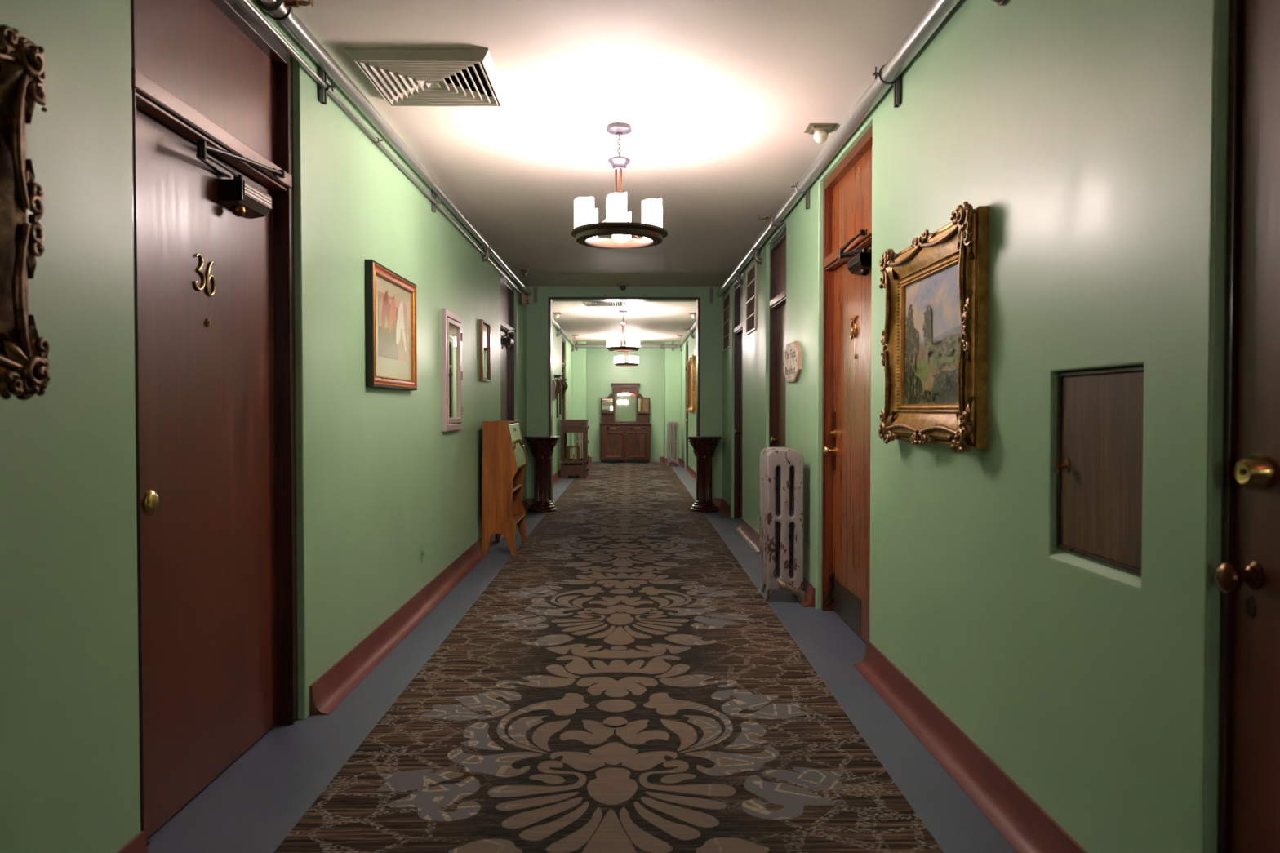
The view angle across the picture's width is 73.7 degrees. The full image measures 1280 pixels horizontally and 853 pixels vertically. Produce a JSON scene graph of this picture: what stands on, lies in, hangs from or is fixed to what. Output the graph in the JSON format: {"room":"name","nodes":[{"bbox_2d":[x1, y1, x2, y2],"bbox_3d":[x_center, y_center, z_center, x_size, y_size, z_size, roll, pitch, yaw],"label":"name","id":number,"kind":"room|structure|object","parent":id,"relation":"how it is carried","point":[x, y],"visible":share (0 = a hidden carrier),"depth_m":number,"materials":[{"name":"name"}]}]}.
{"room":"hotel corridor","nodes":[
{"label":"hotel corridor","id":0,"kind":"room"},
{"bbox_2d":[0,0,573,852],"bbox_3d":[-1.462,-0.239,4.880,0.300,2.675,29.000,0,1,-1],"label":"wall","id":1,"kind":"structure","parent":0,"point":[379,476],"depth_m":2.12,"materials":[{"name":"green paint"}]},
{"bbox_2d":[0,24,50,400],"bbox_3d":[-1.231,-0.408,1.319,0.080,0.729,0.889,0,1,-1],"label":"framed painting","id":2,"kind":"object","parent":1,"relation":"attached to","point":[24,363],"visible":1,"depth_m":1.68,"materials":[{"name":"gold metal"}]},
{"bbox_2d":[129,0,297,846],"bbox_3d":[-1.344,-0.129,2.720,0.140,2.545,1.105,0,1,-1],"label":"door","id":3,"kind":"structure","parent":1,"relation":"in","point":[212,86],"depth_m":2.72,"materials":[{"name":"brown wood"}]},
{"bbox_2d":[318,64,336,104],"bbox_3d":[-1.265,-1.392,3.458,0.063,0.160,0.040,0,1,-1],"label":"bracket","id":4,"kind":"object","parent":1,"relation":"attached to","point":[322,93],"visible":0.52,"depth_m":3.44,"materials":[{"name":"silver metal"}]},
{"bbox_2d":[116,469,561,852],"bbox_3d":[-1.272,1.048,4.558,0.072,0.115,28.300,0,1,-1],"label":"baseboard","id":5,"kind":"structure","parent":1,"relation":"attached to","point":[328,691],"depth_m":4.19,"materials":[{"name":"red paint"}]},
{"bbox_2d":[239,0,520,293],"bbox_3d":[-1.226,-1.305,-0.031,0.046,0.030,19.220,0,1,-1],"label":"conduit","id":6,"kind":"object","parent":1,"relation":"attached to","point":[246,3],"visible":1,"depth_m":3.71,"materials":[{"name":"grey metal"}]},
{"bbox_2d":[364,259,417,390],"bbox_3d":[-1.288,-0.499,4.461,0.039,0.603,0.830,0,1,-1],"label":"framed print","id":7,"kind":"object","parent":1,"relation":"attached to","point":[390,298],"visible":1,"depth_m":4.38,"materials":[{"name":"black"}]},
{"bbox_2d":[257,0,531,296],"bbox_3d":[-1.177,-1.345,0.319,0.171,0.178,19.920,0,1,-1],"label":"pipe","id":8,"kind":"object","parent":1,"relation":"attached to","point":[280,11],"visible":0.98,"depth_m":3.80,"materials":[{"name":"grey metal"}]},
{"bbox_2d":[419,540,426,562],"bbox_3d":[-1.301,0.747,5.117,0.027,0.120,0.070,0,1,-1],"label":"plate","id":9,"kind":"object","parent":1,"relation":"attached to","point":[422,550],"visible":1,"depth_m":5.11,"materials":[{"name":"green paint"}]},
{"bbox_2d":[431,189,442,212],"bbox_3d":[-1.287,-1.438,5.412,0.063,0.150,0.040,0,1,-1],"label":"bracket","id":10,"kind":"object","parent":1,"relation":"attached to","point":[433,193],"visible":0.7,"depth_m":5.39,"materials":[{"name":"silver metal"}]},
{"bbox_2d":[441,308,462,431],"bbox_3d":[-1.296,-0.382,5.961,0.058,0.823,0.548,0,1,-1],"label":"framed mirror","id":11,"kind":"object","parent":1,"relation":"attached to","point":[451,322],"visible":1,"depth_m":5.90,"materials":[{"name":"grey paint"}]},
{"bbox_2d":[479,319,490,382],"bbox_3d":[-1.325,-0.641,7.305,0.030,0.512,0.391,0,1,-1],"label":"framed mirror","id":12,"kind":"object","parent":1,"relation":"attached to","point":[484,326],"visible":1,"depth_m":7.27,"materials":[{"name":"brown wood"}]},
{"bbox_2d":[500,273,515,420],"bbox_3d":[-1.415,-0.256,8.866,0.140,2.545,1.170,0,1,-1],"label":"door","id":13,"kind":"structure","parent":1,"relation":"in","point":[507,290],"depth_m":9.17,"materials":[{"name":"brown wood"}]},
{"bbox_2d":[519,291,529,306],"bbox_3d":[-1.314,-1.452,9.708,0.108,0.164,0.164,0,1,-1],"label":"fire alarm","id":14,"kind":"object","parent":1,"relation":"attached to","point":[524,298],"visible":1,"depth_m":9.65,"materials":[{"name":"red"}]},
{"bbox_2d":[552,380,555,400],"bbox_3d":[-1.403,-0.582,13.836,0.024,0.330,0.320,0,1,-1],"label":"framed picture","id":15,"kind":"object","parent":1,"relation":"attached to","point":[553,381],"visible":0.84,"depth_m":13.95},
{"bbox_2d":[554,374,562,399],"bbox_3d":[-1.355,-0.655,14.195,0.127,0.398,0.260,0,1,-1],"label":"shelf","id":16,"kind":"object","parent":1,"relation":"attached to","point":[558,381],"visible":0.93,"depth_m":14.16,"materials":[{"name":"black wood"}]},
{"bbox_2d":[555,385,561,417],"bbox_3d":[-1.409,-0.443,14.849,0.036,0.570,0.700,0,1,-1],"label":"wall mirror","id":17,"kind":"object","parent":1,"relation":"attached to","point":[558,401],"visible":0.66,"depth_m":14.86,"materials":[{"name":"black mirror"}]},
{"bbox_2d":[561,337,565,419],"bbox_3d":[-1.499,-0.409,16.229,0.140,2.545,0.940,0,1,-1],"label":"door","id":18,"kind":"structure","parent":1,"relation":"in","point":[562,340],"depth_m":16.63,"materials":[{"name":"brown wood"}]},
{"bbox_2d":[560,378,568,399],"bbox_3d":[-1.370,-0.677,15.475,0.127,0.368,0.260,0,1,-1],"label":"shelf","id":19,"kind":"object","parent":1,"relation":"attached to","point":[564,384],"visible":0.94,"depth_m":15.43,"materials":[{"name":"black wood"}]},
{"bbox_2d":[573,341,587,419],"bbox_3d":[-1.333,-0.531,18.979,0.301,2.675,0.600,0,1,-1],"label":"wall","id":20,"kind":"structure","parent":1,"relation":"attached to","point":[580,357],"depth_m":18.67,"materials":[{"name":"green paint"}]},
{"bbox_2d":[552,317,696,351],"bbox_3d":[-0.239,-1.630,14.584,2.374,0.203,8.152,0,1,-1],"label":"pipe","id":21,"kind":"object","parent":1,"relation":"attached to","point":[555,323],"visible":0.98,"depth_m":18.28,"materials":[{"name":"grey metal"}]},
{"bbox_2d":[146,462,1017,852],"bbox_3d":[-0.125,1.174,4.874,3.074,0.150,29.300,0,1,-1],"label":"floor","id":22,"kind":"structure","parent":0,"point":[252,806],"depth_m":3.06,"materials":[{"name":"stone"}]},
{"bbox_2d":[524,435,559,512],"bbox_3d":[-1.145,0.554,10.001,0.412,0.878,0.394,0,1,-1],"label":"pedestal","id":23,"kind":"object","parent":22,"relation":"on","point":[541,447],"visible":1,"depth_m":9.92,"materials":[{"name":"brown wood"}]},
{"bbox_2d":[560,419,589,478],"bbox_3d":[-1.141,0.385,15.014,0.486,1.008,0.680,0,1,-1],"label":"display cabinet","id":24,"kind":"object","parent":22,"relation":"on","point":[575,442],"visible":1,"depth_m":14.70,"materials":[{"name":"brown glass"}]},
{"bbox_2d":[273,462,943,852],"bbox_3d":[-0.112,1.100,4.728,1.808,0.004,28.310,0,1,-1],"label":"carpet runner","id":25,"kind":"object","parent":22,"relation":"on","point":[622,683],"visible":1,"depth_m":3.24,"materials":[{"name":"brown carpet"}]},
{"bbox_2d":[481,420,528,555],"bbox_3d":[-1.145,0.499,7.314,0.306,1.099,0.718,0,1,-1],"label":"desk","id":26,"kind":"object","parent":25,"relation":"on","point":[504,460],"visible":1,"depth_m":6.96,"materials":[{"name":"brown wood"}]},
{"bbox_2d":[512,484,522,492],"bbox_3d":[-1.168,0.532,7.315,0.232,0.020,0.678,0,1,-1],"label":"shelf","id":27,"kind":"object","parent":26,"relation":"attached to","point":[515,486],"depth_m":7.47,"materials":[{"name":"brown wood"}]},
{"bbox_2d":[512,514,524,524],"bbox_3d":[-1.157,0.804,7.320,0.254,0.020,0.678,0,1,-1],"label":"shelf","id":28,"kind":"object","parent":26,"relation":"attached to","point":[517,517],"depth_m":7.43,"materials":[{"name":"brown wood"}]},
{"bbox_2d":[599,382,651,462],"bbox_3d":[-0.323,-0.081,19.063,1.155,1.772,0.444,0,1,-1],"label":"sideboard","id":29,"kind":"object","parent":22,"relation":"on","point":[625,425],"visible":1,"depth_m":18.90,"materials":[{"name":"brown wood"}]},
{"bbox_2d":[599,423,651,425],"bbox_3d":[-0.323,-0.052,19.068,1.155,0.025,0.435,0,1,-1],"label":"countertop","id":30,"kind":"structure","parent":29,"relation":"on","point":[599,424],"depth_m":18.85,"materials":[{"name":"brown wood"}]},
{"bbox_2d":[615,392,635,421],"bbox_3d":[-0.325,-0.444,19.199,0.474,0.668,0.013,0,1,-1],"label":"mirror","id":31,"kind":"object","parent":29,"relation":"attached to","point":[624,402],"depth_m":19.20,"materials":[{"name":"clear glass"}]},
{"bbox_2d":[666,421,679,466],"bbox_3d":[0.695,0.362,18.006,0.252,0.935,0.372,0,1,-1],"label":"radiator","id":32,"kind":"object","parent":22,"relation":"on","point":[672,424],"visible":0.99,"depth_m":17.87,"materials":[{"name":"white metal"}]},
{"bbox_2d":[687,435,721,512],"bbox_3d":[0.757,0.553,10.023,0.412,0.878,0.394,0,1,-1],"label":"pedestal","id":33,"kind":"object","parent":22,"relation":"on","point":[704,447],"visible":1,"depth_m":9.94,"materials":[{"name":"brown wood"}]},
{"bbox_2d":[758,447,806,602],"bbox_3d":[0.900,0.614,5.416,0.252,0.952,0.372,0,1,-1],"label":"radiator","id":34,"kind":"object","parent":22,"relation":"on","point":[781,468],"visible":1,"depth_m":5.29,"materials":[{"name":"white metal"}]},
{"bbox_2d":[292,0,933,343],"bbox_3d":[-0.125,-1.650,4.816,3.074,0.150,29.300,0,1,-1],"label":"ceiling","id":35,"kind":"structure","parent":0,"point":[718,99],"depth_m":4.28,"materials":[{"name":"paint"}]},
{"bbox_2d":[345,48,508,106],"bbox_3d":[-0.916,-1.601,3.780,0.585,0.181,0.585,0,1,-1],"label":"ceiling vent","id":36,"kind":"object","parent":35,"relation":"in","point":[403,77],"visible":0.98,"depth_m":3.71,"materials":[{"name":"beige metal"}]},
{"bbox_2d":[515,266,530,275],"bbox_3d":[-1.223,-1.623,8.955,0.146,0.076,0.146,0,1,-1],"label":"globe light","id":37,"kind":"object","parent":35,"relation":"attached to","point":[523,270],"visible":1,"depth_m":8.93,"materials":[{"name":"metal"}]},
{"bbox_2d":[552,312,561,318],"bbox_3d":[-1.281,-1.708,13.154,0.146,0.080,0.146,0,1,-1],"label":"globe light","id":38,"kind":"object","parent":35,"relation":"attached to","point":[557,314],"visible":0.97,"depth_m":13.12,"materials":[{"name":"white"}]},
{"bbox_2d":[582,301,625,306],"bbox_3d":[-0.492,-1.765,11.674,0.585,0.181,0.585,0,1,-1],"label":"ceiling vent","id":39,"kind":"object","parent":35,"relation":"in","point":[585,303],"visible":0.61,"depth_m":11.76,"materials":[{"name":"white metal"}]},
{"bbox_2d":[570,122,667,248],"bbox_3d":[-0.108,-1.268,4.464,0.507,0.599,0.507,0,1,-1],"label":"chandelier","id":40,"kind":"object","parent":35,"relation":"hanging from","point":[618,224],"visible":1,"depth_m":4.33,"materials":[{"name":"white glass"}]},
{"bbox_2d":[606,310,639,351],"bbox_3d":[-0.253,-1.442,12.851,0.507,0.599,0.507,0,1,-1],"label":"chandelier","id":41,"kind":"object","parent":35,"relation":"hanging from","point":[613,344],"visible":1,"depth_m":12.79,"materials":[{"name":"white glass"}]},
{"bbox_2d":[617,283,629,290],"bbox_3d":[-0.201,-1.647,10.106,0.146,0.076,0.146,0,1,-1],"label":"globe light","id":42,"kind":"object","parent":35,"relation":"attached to","point":[622,286],"visible":1,"depth_m":10.08,"materials":[{"name":"metal"}]},
{"bbox_2d":[613,336,639,366],"bbox_3d":[-0.273,-1.536,17.370,0.507,0.599,0.507,0,1,-1],"label":"chandelier","id":43,"kind":"object","parent":35,"relation":"hanging from","point":[619,360],"visible":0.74,"depth_m":17.20,"materials":[{"name":"white glass"}]},
{"bbox_2d":[688,312,696,318],"bbox_3d":[0.828,-1.708,13.178,0.146,0.080,0.146,0,1,-1],"label":"globe light","id":44,"kind":"object","parent":35,"relation":"attached to","point":[693,314],"visible":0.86,"depth_m":13.15,"materials":[{"name":"white glass"}]},
{"bbox_2d":[804,123,837,143],"bbox_3d":[0.948,-1.528,4.481,0.146,0.080,0.146,0,1,-1],"label":"globe light","id":45,"kind":"object","parent":35,"relation":"attached to","point":[820,131],"visible":1,"depth_m":4.45,"materials":[{"name":"white glass"}]},
{"bbox_2d":[525,287,722,498],"bbox_3d":[-0.189,-0.354,10.423,2.374,2.675,0.220,0,1,-1],"label":"wall","id":46,"kind":"structure","parent":0,"point":[536,313],"depth_m":10.30,"materials":[{"name":"green paint"}]},
{"bbox_2d":[526,286,720,287],"bbox_3d":[-0.187,-1.684,10.280,2.374,0.008,0.012,0,1,-1],"label":"trim","id":47,"kind":"structure","parent":46,"relation":"attached to","point":[526,286],"depth_m":10.27,"materials":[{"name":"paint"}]},
{"bbox_2d":[548,297,700,502],"bbox_3d":[-0.191,-0.288,10.419,1.826,2.545,0.232,0,1,-1],"label":"trim","id":48,"kind":"structure","parent":46,"relation":"attached to","point":[697,300],"depth_m":10.32,"materials":[{"name":"white paint"}]},
{"bbox_2d":[527,497,721,507],"bbox_3d":[-0.187,0.929,10.304,2.374,0.115,0.072,0,1,-1],"label":"baseboard","id":49,"kind":"structure","parent":46,"relation":"attached to","point":[717,501],"depth_m":10.33,"materials":[{"name":"red paint"}]},
{"bbox_2d":[587,343,663,462],"bbox_3d":[-0.291,-0.538,19.341,2.374,2.675,0.100,0,1,-1],"label":"wall","id":50,"kind":"structure","parent":0,"point":[602,371],"depth_m":19.28,"materials":[{"name":"green paint"}]},
{"bbox_2d":[586,457,680,463],"bbox_3d":[-0.287,0.749,18.982,2.374,0.115,0.672,0,1,-1],"label":"baseboard","id":51,"kind":"structure","parent":50,"relation":"attached to","point":[664,460],"depth_m":19.00,"materials":[{"name":"red paint"}]},
{"bbox_2d":[680,0,1229,852],"bbox_3d":[1.212,-0.239,4.910,0.300,2.675,29.000,0,1,-1],"label":"wall","id":52,"kind":"structure","parent":0,"point":[1092,135],"depth_m":2.24,"materials":[{"name":"green paint"}]},
{"bbox_2d":[663,341,681,457],"bbox_3d":[0.728,-0.531,19.003,0.363,2.675,0.600,0,1,-1],"label":"wall","id":53,"kind":"structure","parent":52,"relation":"attached to","point":[672,359],"depth_m":18.70,"materials":[{"name":"green paint"}]},
{"bbox_2d":[685,341,688,467],"bbox_3d":[0.976,-0.424,16.937,0.150,2.545,0.940,0,1,-1],"label":"door","id":54,"kind":"structure","parent":52,"relation":"in","point":[686,419],"depth_m":17.36,"materials":[{"name":"brown wood"}]},
{"bbox_2d":[686,354,696,413],"bbox_3d":[0.903,-0.731,15.050,0.085,0.998,1.437,0,1,-1],"label":"framed painting","id":55,"kind":"object","parent":52,"relation":"attached to","point":[691,363],"visible":1,"depth_m":15.05,"materials":[{"name":"gold metal"}]},
{"bbox_2d":[722,289,731,351],"bbox_3d":[0.997,-1.204,9.834,0.015,0.640,0.750,0,1,-1],"label":"window","id":56,"kind":"structure","parent":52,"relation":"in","point":[726,300],"depth_m":9.84,"materials":[{"name":"beige glass"}]},
{"bbox_2d":[733,276,742,518],"bbox_3d":[1.087,-0.258,8.950,0.110,2.545,0.900,0,1,-1],"label":"door","id":57,"kind":"structure","parent":52,"relation":"in","point":[738,330],"depth_m":9.33,"materials":[{"name":"brown wood"}]},
{"bbox_2d":[745,260,756,335],"bbox_3d":[1.020,-1.170,7.850,0.015,0.615,0.600,0,1,-1],"label":"window","id":58,"kind":"structure","parent":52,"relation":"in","point":[751,273],"depth_m":7.84,"materials":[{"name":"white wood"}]},
{"bbox_2d":[768,226,786,447],"bbox_3d":[1.114,-0.209,6.590,0.110,2.545,0.900,0,1,-1],"label":"door","id":59,"kind":"structure","parent":52,"relation":"in","point":[777,298],"depth_m":6.88,"materials":[{"name":"brown wood"}]},
{"bbox_2d":[783,341,801,382],"bbox_3d":[1.037,-0.438,5.830,0.028,0.269,0.550,0,1,-1],"label":"wall plaque","id":60,"kind":"object","parent":52,"relation":"attached to","point":[793,353],"visible":1,"depth_m":5.74,"materials":[{"name":"beige wood"}]},
{"bbox_2d":[791,180,809,208],"bbox_3d":[1.000,-1.450,5.323,0.113,0.178,0.040,0,1,-1],"label":"bracket","id":61,"kind":"object","parent":52,"relation":"attached to","point":[807,192],"visible":0.63,"depth_m":5.30,"materials":[{"name":"silver metal"}]},
{"bbox_2d":[821,124,872,643],"bbox_3d":[1.116,-0.166,4.531,0.155,2.545,1.120,0,1,-1],"label":"door","id":62,"kind":"structure","parent":52,"relation":"in","point":[847,190],"depth_m":4.69,"materials":[{"name":"orange wood"}]},
{"bbox_2d":[715,0,1008,297],"bbox_3d":[1.029,-1.328,0.344,0.186,0.237,19.920,0,1,-1],"label":"pipe","id":63,"kind":"object","parent":52,"relation":"attached to","point":[936,12],"visible":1,"depth_m":3.92,"materials":[{"name":"grey metal"}]},
{"bbox_2d":[679,457,1087,852],"bbox_3d":[1.030,1.048,4.585,0.072,0.115,28.300,0,1,-1],"label":"baseboard","id":64,"kind":"structure","parent":52,"relation":"attached to","point":[1024,824],"depth_m":2.79,"materials":[{"name":"red paint"}]},
{"bbox_2d":[872,64,902,107],"bbox_3d":[1.021,-1.415,3.533,0.113,0.174,0.040,0,1,-1],"label":"bracket","id":65,"kind":"object","parent":52,"relation":"attached to","point":[897,83],"visible":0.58,"depth_m":3.52,"materials":[{"name":"silver metal"}]},
{"bbox_2d":[878,201,988,453],"bbox_3d":[1.038,-0.321,3.116,0.089,0.802,0.952,0,1,-1],"label":"framed painting","id":66,"kind":"object","parent":52,"relation":"attached to","point":[935,334],"visible":1,"depth_m":3.01,"materials":[{"name":"gold metal"}]},
{"bbox_2d":[1049,549,1141,588],"bbox_3d":[1.109,0.340,2.074,0.031,0.022,0.403,0,1,-1],"label":"trim","id":67,"kind":"structure","parent":52,"relation":"attached to","point":[1119,575],"depth_m":2.06,"materials":[{"name":"green paint"}]},
{"bbox_2d":[1054,365,1143,575],"bbox_3d":[1.103,0.095,2.068,0.043,0.467,0.399,0,1,-1],"label":"access panel","id":68,"kind":"object","parent":52,"relation":"attached to","point":[1099,465],"visible":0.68,"depth_m":2.06,"materials":[{"name":"brown wood"}]},
{"bbox_2d":[1214,0,1279,852],"bbox_3d":[1.131,-0.095,1.094,0.111,2.545,1.105,0,1,-1],"label":"door","id":69,"kind":"structure","parent":52,"relation":"in","point":[1247,578],"depth_m":1.58,"materials":[{"name":"brown wood"}]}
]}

